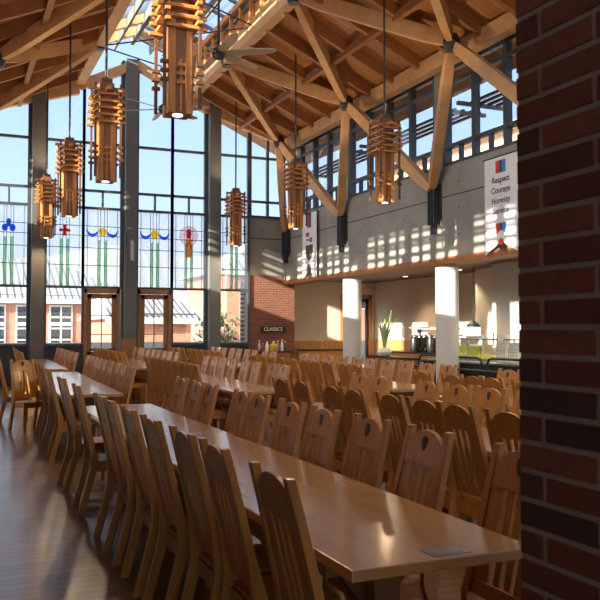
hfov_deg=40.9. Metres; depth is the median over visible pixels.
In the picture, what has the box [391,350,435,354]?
countertop
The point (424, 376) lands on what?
dining chair
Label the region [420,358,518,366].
countertop
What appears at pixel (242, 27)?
beam
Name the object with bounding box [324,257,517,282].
ceiling
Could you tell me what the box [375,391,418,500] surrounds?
dining chair
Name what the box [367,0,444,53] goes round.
beam
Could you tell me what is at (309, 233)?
banner
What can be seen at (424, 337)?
urn
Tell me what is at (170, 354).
dining chair
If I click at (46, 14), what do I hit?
beam
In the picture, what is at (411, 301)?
wall
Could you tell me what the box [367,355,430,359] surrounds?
countertop
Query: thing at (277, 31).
beam
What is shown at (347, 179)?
column
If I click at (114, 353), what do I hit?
dining chair
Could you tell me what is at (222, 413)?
dining chair
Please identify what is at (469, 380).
dining chair
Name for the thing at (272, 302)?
wall
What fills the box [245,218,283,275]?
wall
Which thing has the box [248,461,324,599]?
dining chair
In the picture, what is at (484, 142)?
neighbour hall
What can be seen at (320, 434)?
dining chair
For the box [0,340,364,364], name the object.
parapet
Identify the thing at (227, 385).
dining table
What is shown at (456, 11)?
beam
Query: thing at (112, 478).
dining chair
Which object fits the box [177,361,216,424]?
dining chair
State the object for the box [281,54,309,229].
pendant lamp
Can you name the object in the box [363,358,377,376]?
dining chair
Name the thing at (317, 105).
beam
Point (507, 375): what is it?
dining chair
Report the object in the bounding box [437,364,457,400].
dining chair
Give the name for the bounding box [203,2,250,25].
beam
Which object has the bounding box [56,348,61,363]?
dining chair
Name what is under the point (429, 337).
urn
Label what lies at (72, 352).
dining chair
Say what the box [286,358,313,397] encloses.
dining chair
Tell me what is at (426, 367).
dining chair
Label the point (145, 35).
beam
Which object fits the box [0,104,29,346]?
window
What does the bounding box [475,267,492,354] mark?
pier
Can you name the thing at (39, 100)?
column
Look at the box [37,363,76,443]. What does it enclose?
dining chair
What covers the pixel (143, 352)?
dining chair
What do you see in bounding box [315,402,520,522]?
dining table
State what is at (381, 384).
dining chair
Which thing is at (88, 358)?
dining chair
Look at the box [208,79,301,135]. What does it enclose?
beam
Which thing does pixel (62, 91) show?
beam
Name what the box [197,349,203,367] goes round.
dining chair
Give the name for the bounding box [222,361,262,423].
dining chair
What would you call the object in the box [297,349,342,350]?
countertop
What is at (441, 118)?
strut
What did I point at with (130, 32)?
beam
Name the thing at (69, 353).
dining chair
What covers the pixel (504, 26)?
beam
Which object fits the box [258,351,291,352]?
countertop
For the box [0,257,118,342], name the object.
brick building
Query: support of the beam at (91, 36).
attached to the ceiling at (3, 1)
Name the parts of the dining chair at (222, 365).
crest rail, leg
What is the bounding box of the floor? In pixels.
[0,387,518,599]
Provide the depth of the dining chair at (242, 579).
3.46 m
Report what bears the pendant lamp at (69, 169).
hanging from the ceiling at (3, 1)
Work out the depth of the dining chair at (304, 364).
13.01 m
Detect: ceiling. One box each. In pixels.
[0,0,105,42]
[203,0,517,164]
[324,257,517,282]
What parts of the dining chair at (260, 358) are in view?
crest rail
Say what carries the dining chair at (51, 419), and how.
on the floor
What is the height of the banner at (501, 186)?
1.885 m
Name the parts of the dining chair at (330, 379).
leg, crest rail, leg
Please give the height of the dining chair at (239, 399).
1.110 m
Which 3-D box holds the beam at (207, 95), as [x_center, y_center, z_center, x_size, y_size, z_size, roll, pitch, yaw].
[-1.628,-5.525,24.434,3.146,1.634,0.110,1,-2,-23]
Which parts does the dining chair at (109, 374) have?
crest rail, leg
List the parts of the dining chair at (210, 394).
crest rail, leg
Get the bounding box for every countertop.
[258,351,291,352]
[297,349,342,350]
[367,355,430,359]
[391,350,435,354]
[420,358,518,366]
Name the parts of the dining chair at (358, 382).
leg, crest rail, leg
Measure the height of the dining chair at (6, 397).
1.110 m
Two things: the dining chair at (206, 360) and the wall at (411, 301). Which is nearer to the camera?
the dining chair at (206, 360)
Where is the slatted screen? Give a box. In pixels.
[240,283,244,341]
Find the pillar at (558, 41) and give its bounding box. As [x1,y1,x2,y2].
[516,0,599,599]
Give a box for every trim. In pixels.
[27,100,46,358]
[119,60,138,356]
[121,339,135,359]
[204,114,207,350]
[284,247,517,284]
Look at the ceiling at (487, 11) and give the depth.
18.79 m
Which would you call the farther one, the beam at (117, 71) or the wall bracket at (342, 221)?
the beam at (117, 71)
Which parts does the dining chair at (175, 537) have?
crest rail, leg, rail, seat, leg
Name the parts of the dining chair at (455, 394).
leg, crest rail, leg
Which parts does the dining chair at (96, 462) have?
crest rail, leg, leg, seat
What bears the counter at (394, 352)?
on the floor
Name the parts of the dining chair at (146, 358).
leg, leg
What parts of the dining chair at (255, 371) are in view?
crest rail, leg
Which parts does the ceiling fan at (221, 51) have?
blade, blade, rod, blade, blade, blade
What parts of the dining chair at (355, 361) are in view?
crest rail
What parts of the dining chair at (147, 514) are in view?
crest rail, leg, leg, rail, seat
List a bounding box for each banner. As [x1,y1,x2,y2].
[302,210,317,278]
[483,150,518,255]
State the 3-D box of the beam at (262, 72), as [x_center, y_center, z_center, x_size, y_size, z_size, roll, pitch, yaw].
[-0.383,-5.631,20.658,3.113,1.500,0.170,-1,-2,19]
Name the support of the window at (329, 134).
in the wall at (398, 232)
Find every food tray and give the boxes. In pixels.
[459,352,471,359]
[464,353,497,361]
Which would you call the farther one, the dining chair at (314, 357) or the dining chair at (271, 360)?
the dining chair at (314, 357)
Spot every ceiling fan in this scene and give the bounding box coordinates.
[125,98,209,120]
[162,0,276,70]
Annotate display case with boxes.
[459,335,483,355]
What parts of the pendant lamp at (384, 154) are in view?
stem, panel, corner rod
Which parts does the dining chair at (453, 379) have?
leg, crest rail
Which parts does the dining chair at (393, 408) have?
leg, crest rail, leg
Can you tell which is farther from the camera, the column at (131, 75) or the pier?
the column at (131, 75)
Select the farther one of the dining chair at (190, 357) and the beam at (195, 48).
the beam at (195, 48)
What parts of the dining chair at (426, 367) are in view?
crest rail, leg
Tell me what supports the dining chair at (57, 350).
on the floor
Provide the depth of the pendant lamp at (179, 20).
9.12 m
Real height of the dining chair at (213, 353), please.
1.110 m
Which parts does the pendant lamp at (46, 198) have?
corner rod, panel, stem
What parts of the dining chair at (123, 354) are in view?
leg, leg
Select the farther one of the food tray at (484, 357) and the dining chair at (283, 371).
the food tray at (484, 357)
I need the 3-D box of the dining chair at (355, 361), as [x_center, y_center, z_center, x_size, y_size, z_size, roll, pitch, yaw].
[0.779,1.544,13.866,0.529,1.110,0.452,1,-2,-21]
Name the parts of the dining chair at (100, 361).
leg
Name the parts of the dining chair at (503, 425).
leg, crest rail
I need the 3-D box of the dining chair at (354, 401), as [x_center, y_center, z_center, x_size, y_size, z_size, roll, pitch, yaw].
[0.659,1.287,6.713,0.529,1.110,0.452,1,-2,-22]
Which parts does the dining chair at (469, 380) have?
crest rail, leg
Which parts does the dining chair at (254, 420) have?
leg, crest rail, leg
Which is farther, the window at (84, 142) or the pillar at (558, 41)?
the window at (84, 142)
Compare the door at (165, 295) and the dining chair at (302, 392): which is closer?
the dining chair at (302, 392)
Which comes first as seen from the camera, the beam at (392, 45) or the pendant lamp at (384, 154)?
the pendant lamp at (384, 154)
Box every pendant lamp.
[34,83,56,238]
[54,22,83,217]
[86,0,125,183]
[149,0,207,119]
[224,101,246,246]
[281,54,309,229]
[366,0,402,204]
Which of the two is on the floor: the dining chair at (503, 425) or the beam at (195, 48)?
the dining chair at (503, 425)
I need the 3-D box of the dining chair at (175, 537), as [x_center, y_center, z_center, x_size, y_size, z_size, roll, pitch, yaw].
[-0.606,1.209,4.548,0.529,1.110,0.452,1,-2,-24]
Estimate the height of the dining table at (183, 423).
0.800 m
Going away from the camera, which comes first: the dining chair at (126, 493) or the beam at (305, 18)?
the dining chair at (126, 493)
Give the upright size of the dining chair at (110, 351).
1.110 m
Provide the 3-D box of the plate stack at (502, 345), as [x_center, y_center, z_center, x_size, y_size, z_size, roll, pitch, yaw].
[4.242,1.006,16.846,0.269,0.600,0.254,-2,-3,39]
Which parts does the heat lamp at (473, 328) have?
lamp shade, cord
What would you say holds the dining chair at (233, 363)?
on the floor
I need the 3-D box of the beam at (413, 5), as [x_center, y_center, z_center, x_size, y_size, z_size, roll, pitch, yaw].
[4.583,-5.906,10.117,0.120,0.160,32.500,1,-2,-23]
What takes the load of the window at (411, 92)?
in the wall at (398, 232)
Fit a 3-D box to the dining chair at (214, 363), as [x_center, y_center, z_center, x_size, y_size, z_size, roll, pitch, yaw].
[-1.730,1.562,14.357,0.529,1.110,0.452,1,-2,-23]
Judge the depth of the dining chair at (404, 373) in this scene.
12.30 m
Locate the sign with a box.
[261,326,284,331]
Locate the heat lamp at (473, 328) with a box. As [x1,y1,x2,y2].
[467,280,480,335]
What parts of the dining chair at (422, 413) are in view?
leg, crest rail, leg, seat, leg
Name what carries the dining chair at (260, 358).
on the floor
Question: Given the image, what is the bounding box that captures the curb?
[193,0,269,76]
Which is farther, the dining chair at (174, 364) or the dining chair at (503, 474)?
the dining chair at (174, 364)
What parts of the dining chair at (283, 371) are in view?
seat, rail, leg, crest rail, leg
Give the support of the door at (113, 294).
attached to the window at (84, 142)
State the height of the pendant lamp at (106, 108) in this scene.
4.400 m
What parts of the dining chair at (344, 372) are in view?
leg, crest rail, leg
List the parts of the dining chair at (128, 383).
leg, leg, leg, crest rail, leg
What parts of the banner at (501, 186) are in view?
hanging rod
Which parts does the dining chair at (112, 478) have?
crest rail, leg, leg, rail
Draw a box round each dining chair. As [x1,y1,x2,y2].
[0,360,27,423]
[8,359,40,431]
[15,350,36,389]
[17,351,40,399]
[21,353,39,408]
[34,361,67,437]
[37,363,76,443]
[40,365,79,450]
[45,369,92,463]
[52,352,78,399]
[53,348,58,362]
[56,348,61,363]
[56,376,104,490]
[59,349,64,364]
[61,350,68,366]
[61,355,91,402]
[63,351,70,371]
[66,351,74,371]
[71,383,133,515]
[86,356,95,377]
[90,357,98,378]
[92,365,136,453]
[92,392,154,549]
[93,358,103,381]
[97,348,102,358]
[98,359,109,383]
[102,397,183,567]
[104,361,115,386]
[105,349,113,386]
[109,350,131,397]
[110,362,122,398]
[112,350,136,399]
[113,364,128,404]
[117,351,143,402]
[119,405,209,597]
[121,352,147,403]
[131,347,137,358]
[135,348,151,389]
[135,349,156,378]
[136,347,141,359]
[136,348,146,391]
[137,349,161,397]
[139,414,204,599]
[142,350,167,381]
[144,356,168,407]
[146,351,173,381]
[149,356,163,406]
[152,357,164,407]
[157,352,180,402]
[159,358,170,408]
[164,359,174,394]
[168,376,189,481]
[168,425,271,599]
[170,360,184,414]
[175,347,182,361]
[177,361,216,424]
[177,388,252,535]
[180,348,187,362]
[183,362,221,429]
[183,380,206,420]
[186,348,193,363]
[191,349,200,368]
[191,364,228,430]
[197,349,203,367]
[198,382,219,425]
[198,437,339,599]
[200,355,210,373]
[203,350,210,373]
[208,356,219,374]
[210,350,216,357]
[215,359,251,407]
[216,351,226,376]
[216,357,227,420]
[216,358,238,419]
[222,347,226,357]
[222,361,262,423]
[228,348,235,360]
[235,348,242,375]
[235,349,250,376]
[235,350,258,379]
[239,392,271,541]
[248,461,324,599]
[249,354,262,384]
[249,405,341,598]
[257,355,267,381]
[262,350,268,360]
[263,363,278,439]
[266,356,275,412]
[267,351,277,364]
[267,364,290,425]
[268,398,306,457]
[272,377,300,457]
[275,357,291,387]
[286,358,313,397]
[290,379,343,472]
[298,353,309,368]
[298,359,321,402]
[309,360,325,402]
[311,354,321,360]
[319,384,386,490]
[320,361,337,388]
[323,355,335,364]
[323,424,454,599]
[334,356,347,373]
[336,362,350,390]
[340,387,387,487]
[340,413,391,599]
[349,364,364,376]
[349,372,370,392]
[351,357,363,365]
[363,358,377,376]
[366,374,392,407]
[372,360,414,406]
[373,359,395,401]
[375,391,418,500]
[386,379,441,457]
[406,397,478,520]
[408,362,436,412]
[412,370,434,386]
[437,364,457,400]
[437,401,517,518]
[440,372,463,404]
[441,382,473,409]
[460,374,485,426]
[461,443,522,599]
[471,390,520,523]
[472,386,508,473]
[478,376,510,412]
[484,408,521,582]
[496,368,518,396]
[510,379,520,396]
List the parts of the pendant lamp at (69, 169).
panel, corner rod, stem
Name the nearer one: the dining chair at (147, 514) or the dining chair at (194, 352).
the dining chair at (147, 514)
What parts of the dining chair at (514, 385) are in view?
leg, crest rail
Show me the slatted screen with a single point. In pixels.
(242, 285)
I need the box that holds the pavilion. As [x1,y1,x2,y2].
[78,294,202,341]
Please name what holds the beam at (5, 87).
attached to the ceiling at (3, 1)
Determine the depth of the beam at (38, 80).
20.39 m
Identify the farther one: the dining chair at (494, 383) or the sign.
the sign
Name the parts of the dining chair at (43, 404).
leg, leg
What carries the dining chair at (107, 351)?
on the floor
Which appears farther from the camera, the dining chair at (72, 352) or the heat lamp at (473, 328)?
the heat lamp at (473, 328)
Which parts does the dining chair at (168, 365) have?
crest rail, leg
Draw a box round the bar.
[414,338,519,394]
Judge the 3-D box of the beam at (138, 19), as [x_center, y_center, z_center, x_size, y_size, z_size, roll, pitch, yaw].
[-5.125,-7.621,22.377,1.713,0.939,0.140,1,-2,-23]
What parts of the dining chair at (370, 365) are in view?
crest rail, leg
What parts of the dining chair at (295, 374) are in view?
crest rail, leg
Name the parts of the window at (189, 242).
orange stem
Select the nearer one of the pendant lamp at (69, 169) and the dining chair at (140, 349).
the pendant lamp at (69, 169)
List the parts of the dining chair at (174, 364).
crest rail, leg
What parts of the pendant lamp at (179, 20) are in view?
plate, panel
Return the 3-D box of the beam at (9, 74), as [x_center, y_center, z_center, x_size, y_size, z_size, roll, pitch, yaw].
[-6.663,-5.707,19.806,3.216,1.665,0.110,1,-2,-23]
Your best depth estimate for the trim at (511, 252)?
18.35 m
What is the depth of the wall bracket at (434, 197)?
17.38 m
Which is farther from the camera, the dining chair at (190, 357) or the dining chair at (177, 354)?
the dining chair at (190, 357)
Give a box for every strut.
[276,147,286,230]
[279,141,338,217]
[337,111,348,215]
[346,102,431,191]
[428,53,454,188]
[452,42,517,105]
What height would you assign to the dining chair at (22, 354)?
1.110 m
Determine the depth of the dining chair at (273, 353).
17.80 m
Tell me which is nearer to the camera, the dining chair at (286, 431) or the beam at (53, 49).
the dining chair at (286, 431)
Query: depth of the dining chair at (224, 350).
21.26 m
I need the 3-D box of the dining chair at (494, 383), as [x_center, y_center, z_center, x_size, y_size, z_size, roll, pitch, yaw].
[2.182,1.345,8.324,0.529,1.110,0.452,1,-2,-22]
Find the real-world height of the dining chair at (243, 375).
1.110 m
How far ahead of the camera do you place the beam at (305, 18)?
18.44 m
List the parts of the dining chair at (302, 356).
crest rail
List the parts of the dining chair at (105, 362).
leg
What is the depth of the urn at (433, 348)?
22.91 m
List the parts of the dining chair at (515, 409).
leg, crest rail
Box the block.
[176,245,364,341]
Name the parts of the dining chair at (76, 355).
leg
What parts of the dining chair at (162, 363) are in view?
leg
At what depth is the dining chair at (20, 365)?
12.86 m
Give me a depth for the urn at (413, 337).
23.99 m
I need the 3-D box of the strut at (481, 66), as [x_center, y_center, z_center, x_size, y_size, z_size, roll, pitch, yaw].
[3.852,-3.782,14.573,0.200,2.618,2.969,1,-2,-34]
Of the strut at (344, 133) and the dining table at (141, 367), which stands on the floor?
the dining table at (141, 367)
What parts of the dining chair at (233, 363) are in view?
seat, crest rail, leg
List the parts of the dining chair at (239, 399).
leg, crest rail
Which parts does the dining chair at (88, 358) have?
leg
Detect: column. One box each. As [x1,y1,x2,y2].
[29,91,45,358]
[123,58,138,338]
[207,103,220,350]
[343,279,361,363]
[345,122,355,198]
[434,72,451,167]
[435,267,458,400]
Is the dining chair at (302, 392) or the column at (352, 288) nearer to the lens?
the dining chair at (302, 392)
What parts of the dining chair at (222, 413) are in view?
crest rail, leg, seat, leg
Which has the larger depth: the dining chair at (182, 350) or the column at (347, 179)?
the column at (347, 179)
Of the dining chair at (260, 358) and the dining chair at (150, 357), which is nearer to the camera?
the dining chair at (150, 357)
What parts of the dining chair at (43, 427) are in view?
leg, leg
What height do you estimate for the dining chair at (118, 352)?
1.110 m
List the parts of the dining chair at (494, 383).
crest rail, leg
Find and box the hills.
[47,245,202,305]
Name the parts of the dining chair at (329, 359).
crest rail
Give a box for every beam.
[0,0,78,21]
[0,0,104,59]
[0,0,115,40]
[0,12,105,48]
[0,28,98,70]
[0,49,96,110]
[0,55,65,83]
[0,61,83,94]
[0,71,77,97]
[5,82,79,108]
[6,38,98,62]
[17,0,55,106]
[75,0,131,84]
[80,63,125,90]
[108,26,134,43]
[108,27,248,45]
[108,48,197,78]
[115,13,143,30]
[138,60,162,85]
[139,30,162,50]
[147,17,197,52]
[193,0,293,98]
[193,98,272,142]
[202,90,286,138]
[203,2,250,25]
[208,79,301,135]
[221,70,317,127]
[227,67,278,140]
[230,62,339,104]
[237,0,429,129]
[241,55,334,118]
[249,40,353,99]
[266,24,374,96]
[275,12,516,153]
[284,8,397,83]
[294,3,346,101]
[298,0,443,45]
[313,0,424,69]
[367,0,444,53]
[429,0,486,35]
[430,0,452,40]
[494,0,515,15]
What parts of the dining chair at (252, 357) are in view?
leg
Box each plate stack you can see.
[496,334,508,362]
[508,343,520,362]
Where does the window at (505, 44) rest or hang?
in the wall at (398, 232)
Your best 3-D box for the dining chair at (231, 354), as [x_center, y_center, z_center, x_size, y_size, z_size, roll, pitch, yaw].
[-1.958,1.789,20.665,0.529,1.110,0.452,1,-2,-23]
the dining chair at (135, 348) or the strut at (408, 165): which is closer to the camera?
the strut at (408, 165)
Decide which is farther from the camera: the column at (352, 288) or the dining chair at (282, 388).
the column at (352, 288)
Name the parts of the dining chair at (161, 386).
crest rail, leg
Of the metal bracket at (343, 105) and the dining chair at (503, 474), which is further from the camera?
the metal bracket at (343, 105)
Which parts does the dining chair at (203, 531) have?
crest rail, leg, rail, leg, seat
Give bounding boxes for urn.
[408,334,416,351]
[414,334,421,351]
[419,334,427,351]
[425,334,432,352]
[430,335,435,352]
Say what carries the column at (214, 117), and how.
on the floor
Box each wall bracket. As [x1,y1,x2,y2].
[282,229,290,262]
[337,212,347,252]
[427,184,441,234]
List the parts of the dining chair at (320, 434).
leg, leg, crest rail, leg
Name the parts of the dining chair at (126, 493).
crest rail, leg, leg, seat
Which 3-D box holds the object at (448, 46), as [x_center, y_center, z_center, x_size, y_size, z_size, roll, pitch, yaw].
[2.990,-5.072,15.886,0.340,0.380,0.332,1,-2,-23]
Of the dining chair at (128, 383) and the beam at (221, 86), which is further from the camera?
the beam at (221, 86)
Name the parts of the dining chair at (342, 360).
crest rail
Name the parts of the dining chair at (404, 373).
leg, crest rail, leg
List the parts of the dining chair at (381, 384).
leg, crest rail, leg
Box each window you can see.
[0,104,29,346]
[45,61,122,345]
[114,0,154,49]
[133,0,256,67]
[137,59,205,344]
[220,121,249,344]
[250,133,284,218]
[288,124,340,212]
[349,76,433,197]
[444,33,517,166]
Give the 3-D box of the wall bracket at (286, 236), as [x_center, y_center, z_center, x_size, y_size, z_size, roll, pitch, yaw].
[-0.447,-1.681,25.180,0.160,1.070,0.400,1,-2,-23]
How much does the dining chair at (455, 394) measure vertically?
1.110 m
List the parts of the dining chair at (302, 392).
leg, crest rail, leg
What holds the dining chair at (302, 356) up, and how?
on the floor
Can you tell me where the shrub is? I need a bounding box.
[192,304,239,342]
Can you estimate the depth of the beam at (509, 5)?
14.52 m
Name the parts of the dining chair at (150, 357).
leg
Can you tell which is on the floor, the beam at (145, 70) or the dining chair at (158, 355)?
the dining chair at (158, 355)
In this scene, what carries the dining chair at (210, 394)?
on the floor
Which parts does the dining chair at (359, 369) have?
crest rail, leg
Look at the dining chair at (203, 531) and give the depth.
3.95 m
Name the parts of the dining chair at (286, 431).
leg, crest rail, leg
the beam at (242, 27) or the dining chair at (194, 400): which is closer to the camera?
the dining chair at (194, 400)
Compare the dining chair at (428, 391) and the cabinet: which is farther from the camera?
the cabinet
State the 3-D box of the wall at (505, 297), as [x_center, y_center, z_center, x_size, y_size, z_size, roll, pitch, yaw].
[10.707,0.323,8.411,2.450,3.160,24.900,1,-2,-23]
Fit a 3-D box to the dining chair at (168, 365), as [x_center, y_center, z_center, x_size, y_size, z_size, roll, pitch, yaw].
[-1.894,1.512,12.972,0.529,1.110,0.452,1,-2,-20]
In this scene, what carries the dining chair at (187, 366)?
on the floor
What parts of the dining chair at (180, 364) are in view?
crest rail, leg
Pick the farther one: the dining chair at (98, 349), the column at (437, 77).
the dining chair at (98, 349)
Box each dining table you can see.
[25,359,68,378]
[36,372,122,456]
[86,404,221,469]
[118,358,156,405]
[187,357,250,381]
[201,373,275,427]
[289,369,442,409]
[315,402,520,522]
[439,395,513,425]
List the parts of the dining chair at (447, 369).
leg, crest rail, leg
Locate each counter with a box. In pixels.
[297,349,342,367]
[367,355,430,383]
[391,350,435,357]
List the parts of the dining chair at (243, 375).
seat, crest rail, leg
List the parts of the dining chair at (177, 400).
leg, crest rail, leg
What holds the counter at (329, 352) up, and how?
on the floor
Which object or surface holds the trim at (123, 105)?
attached to the wall at (272, 302)
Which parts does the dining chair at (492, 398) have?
leg, crest rail, leg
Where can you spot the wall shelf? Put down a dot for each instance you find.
(418, 328)
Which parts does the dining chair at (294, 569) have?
leg, crest rail, leg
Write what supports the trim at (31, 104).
attached to the wall at (272, 302)
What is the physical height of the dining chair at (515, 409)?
1.110 m
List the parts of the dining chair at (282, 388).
leg, crest rail, leg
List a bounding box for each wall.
[0,275,294,387]
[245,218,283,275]
[284,143,519,279]
[295,282,374,354]
[375,272,475,340]
[492,261,519,354]
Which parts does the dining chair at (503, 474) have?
rail, crest rail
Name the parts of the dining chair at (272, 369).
leg, crest rail, leg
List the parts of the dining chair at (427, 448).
leg, seat, leg, crest rail, leg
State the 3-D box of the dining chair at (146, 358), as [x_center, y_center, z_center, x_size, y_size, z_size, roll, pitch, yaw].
[-2.571,1.575,14.721,0.529,1.110,0.452,1,-2,-20]
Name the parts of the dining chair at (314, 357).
crest rail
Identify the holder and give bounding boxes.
[318,340,322,348]
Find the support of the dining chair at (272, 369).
on the floor
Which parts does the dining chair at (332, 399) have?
leg, crest rail, rail, leg, seat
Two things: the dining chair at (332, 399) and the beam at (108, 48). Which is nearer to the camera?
the dining chair at (332, 399)
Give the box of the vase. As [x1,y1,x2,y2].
[369,310,397,355]
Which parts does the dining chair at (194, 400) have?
leg, crest rail, leg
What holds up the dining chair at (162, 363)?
on the floor
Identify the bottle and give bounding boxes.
[265,341,268,350]
[270,341,276,350]
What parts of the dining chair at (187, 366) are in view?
crest rail, leg, leg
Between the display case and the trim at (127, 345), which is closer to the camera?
the display case
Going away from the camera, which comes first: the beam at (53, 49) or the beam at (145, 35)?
the beam at (53, 49)
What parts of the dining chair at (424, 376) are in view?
leg, crest rail, leg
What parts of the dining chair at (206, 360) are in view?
crest rail, leg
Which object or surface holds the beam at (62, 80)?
attached to the ceiling at (3, 1)
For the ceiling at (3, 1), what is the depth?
16.49 m
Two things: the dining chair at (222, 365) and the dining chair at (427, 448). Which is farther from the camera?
the dining chair at (222, 365)
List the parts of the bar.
tray rail, guard frame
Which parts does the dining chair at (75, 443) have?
crest rail, leg, leg, seat, leg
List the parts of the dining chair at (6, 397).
leg, leg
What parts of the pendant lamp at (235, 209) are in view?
corner rod, stem, panel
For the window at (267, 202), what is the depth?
25.25 m
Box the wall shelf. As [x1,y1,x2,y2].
[409,327,459,333]
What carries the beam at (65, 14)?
attached to the beam at (115, 15)
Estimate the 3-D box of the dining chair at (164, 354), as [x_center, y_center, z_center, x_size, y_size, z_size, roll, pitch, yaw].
[-3.311,1.706,18.359,0.529,1.110,0.452,1,-2,-22]
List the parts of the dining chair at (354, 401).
leg, crest rail, leg, seat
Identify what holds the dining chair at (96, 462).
on the floor
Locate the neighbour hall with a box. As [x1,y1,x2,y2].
[395,119,518,179]
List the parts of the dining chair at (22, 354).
leg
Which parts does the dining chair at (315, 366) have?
leg, crest rail, leg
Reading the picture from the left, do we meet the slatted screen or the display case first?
the slatted screen
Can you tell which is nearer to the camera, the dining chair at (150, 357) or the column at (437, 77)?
the dining chair at (150, 357)
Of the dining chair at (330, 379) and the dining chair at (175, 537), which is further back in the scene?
the dining chair at (330, 379)
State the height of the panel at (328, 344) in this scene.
1.220 m
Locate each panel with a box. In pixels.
[295,340,340,362]
[374,339,460,354]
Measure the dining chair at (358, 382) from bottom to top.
1.110 m
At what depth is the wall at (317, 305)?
26.47 m
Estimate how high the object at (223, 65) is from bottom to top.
0.380 m
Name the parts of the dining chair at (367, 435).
leg, crest rail, leg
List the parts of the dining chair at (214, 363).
crest rail, leg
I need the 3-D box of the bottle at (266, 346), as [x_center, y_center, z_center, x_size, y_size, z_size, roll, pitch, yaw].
[-1.008,1.417,24.653,0.110,0.300,0.110,1,-2,-23]
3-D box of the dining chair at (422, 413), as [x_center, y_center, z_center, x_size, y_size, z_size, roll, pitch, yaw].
[1.089,1.252,5.739,0.529,1.110,0.452,1,-2,-25]
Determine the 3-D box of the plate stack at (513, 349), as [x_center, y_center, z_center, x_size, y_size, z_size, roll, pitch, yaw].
[4.397,1.085,16.486,0.269,0.416,0.254,-2,-3,39]
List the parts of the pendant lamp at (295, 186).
stem, panel, corner rod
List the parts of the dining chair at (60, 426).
leg, leg, seat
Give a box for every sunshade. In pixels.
[311,149,374,177]
[359,108,485,148]
[456,81,515,110]
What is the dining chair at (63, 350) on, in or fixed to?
on the floor
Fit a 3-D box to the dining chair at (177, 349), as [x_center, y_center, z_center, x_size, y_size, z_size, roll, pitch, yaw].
[-3.044,1.820,21.524,0.529,1.110,0.452,1,-2,-21]
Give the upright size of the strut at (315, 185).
2.621 m
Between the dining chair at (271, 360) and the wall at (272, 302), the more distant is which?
the wall at (272, 302)
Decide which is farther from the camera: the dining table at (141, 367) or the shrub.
the shrub
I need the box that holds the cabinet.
[258,351,291,366]
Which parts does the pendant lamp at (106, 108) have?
panel, corner rod, stem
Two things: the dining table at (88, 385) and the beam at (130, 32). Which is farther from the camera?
the beam at (130, 32)
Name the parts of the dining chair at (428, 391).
leg, crest rail, leg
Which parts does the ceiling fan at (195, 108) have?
blade, blade, blade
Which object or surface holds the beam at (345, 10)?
attached to the ceiling at (487, 11)
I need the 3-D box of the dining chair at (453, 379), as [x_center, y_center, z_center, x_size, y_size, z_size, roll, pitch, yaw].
[1.899,1.368,8.962,0.529,1.110,0.452,1,-2,-23]
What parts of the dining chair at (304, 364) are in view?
leg, crest rail, leg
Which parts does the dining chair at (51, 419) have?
leg, leg, seat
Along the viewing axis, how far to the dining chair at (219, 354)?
17.52 m
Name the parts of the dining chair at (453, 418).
leg, crest rail, rail, leg, seat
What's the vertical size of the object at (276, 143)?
0.380 m
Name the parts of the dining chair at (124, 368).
crest rail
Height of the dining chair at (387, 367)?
1.110 m
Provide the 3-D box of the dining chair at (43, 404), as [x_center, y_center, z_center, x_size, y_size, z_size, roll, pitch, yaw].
[-3.748,1.484,12.177,0.529,1.110,0.452,1,-2,-22]
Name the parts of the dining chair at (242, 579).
crest rail, leg, rail, leg, seat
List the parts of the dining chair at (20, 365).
leg, crest rail, leg, rail, seat, leg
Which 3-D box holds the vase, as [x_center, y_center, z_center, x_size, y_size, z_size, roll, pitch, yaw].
[2.193,0.841,20.788,0.604,1.214,0.573,2,-3,-38]
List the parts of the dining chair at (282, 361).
crest rail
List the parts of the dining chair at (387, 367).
crest rail, leg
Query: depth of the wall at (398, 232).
18.66 m
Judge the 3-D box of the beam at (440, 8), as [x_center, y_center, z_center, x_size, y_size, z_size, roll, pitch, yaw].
[2.318,-5.854,14.449,0.170,1.499,3.080,-1,-2,25]
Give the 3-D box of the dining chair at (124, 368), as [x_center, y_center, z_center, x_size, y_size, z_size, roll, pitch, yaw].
[-2.646,1.444,11.066,0.529,1.110,0.452,1,-2,-21]
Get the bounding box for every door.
[83,288,119,367]
[137,289,170,357]
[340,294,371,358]
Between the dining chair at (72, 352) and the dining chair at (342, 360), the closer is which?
the dining chair at (342, 360)
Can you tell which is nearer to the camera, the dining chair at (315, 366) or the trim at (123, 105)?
the dining chair at (315, 366)
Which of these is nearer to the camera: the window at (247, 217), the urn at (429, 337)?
the urn at (429, 337)
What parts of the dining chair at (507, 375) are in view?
leg, crest rail, leg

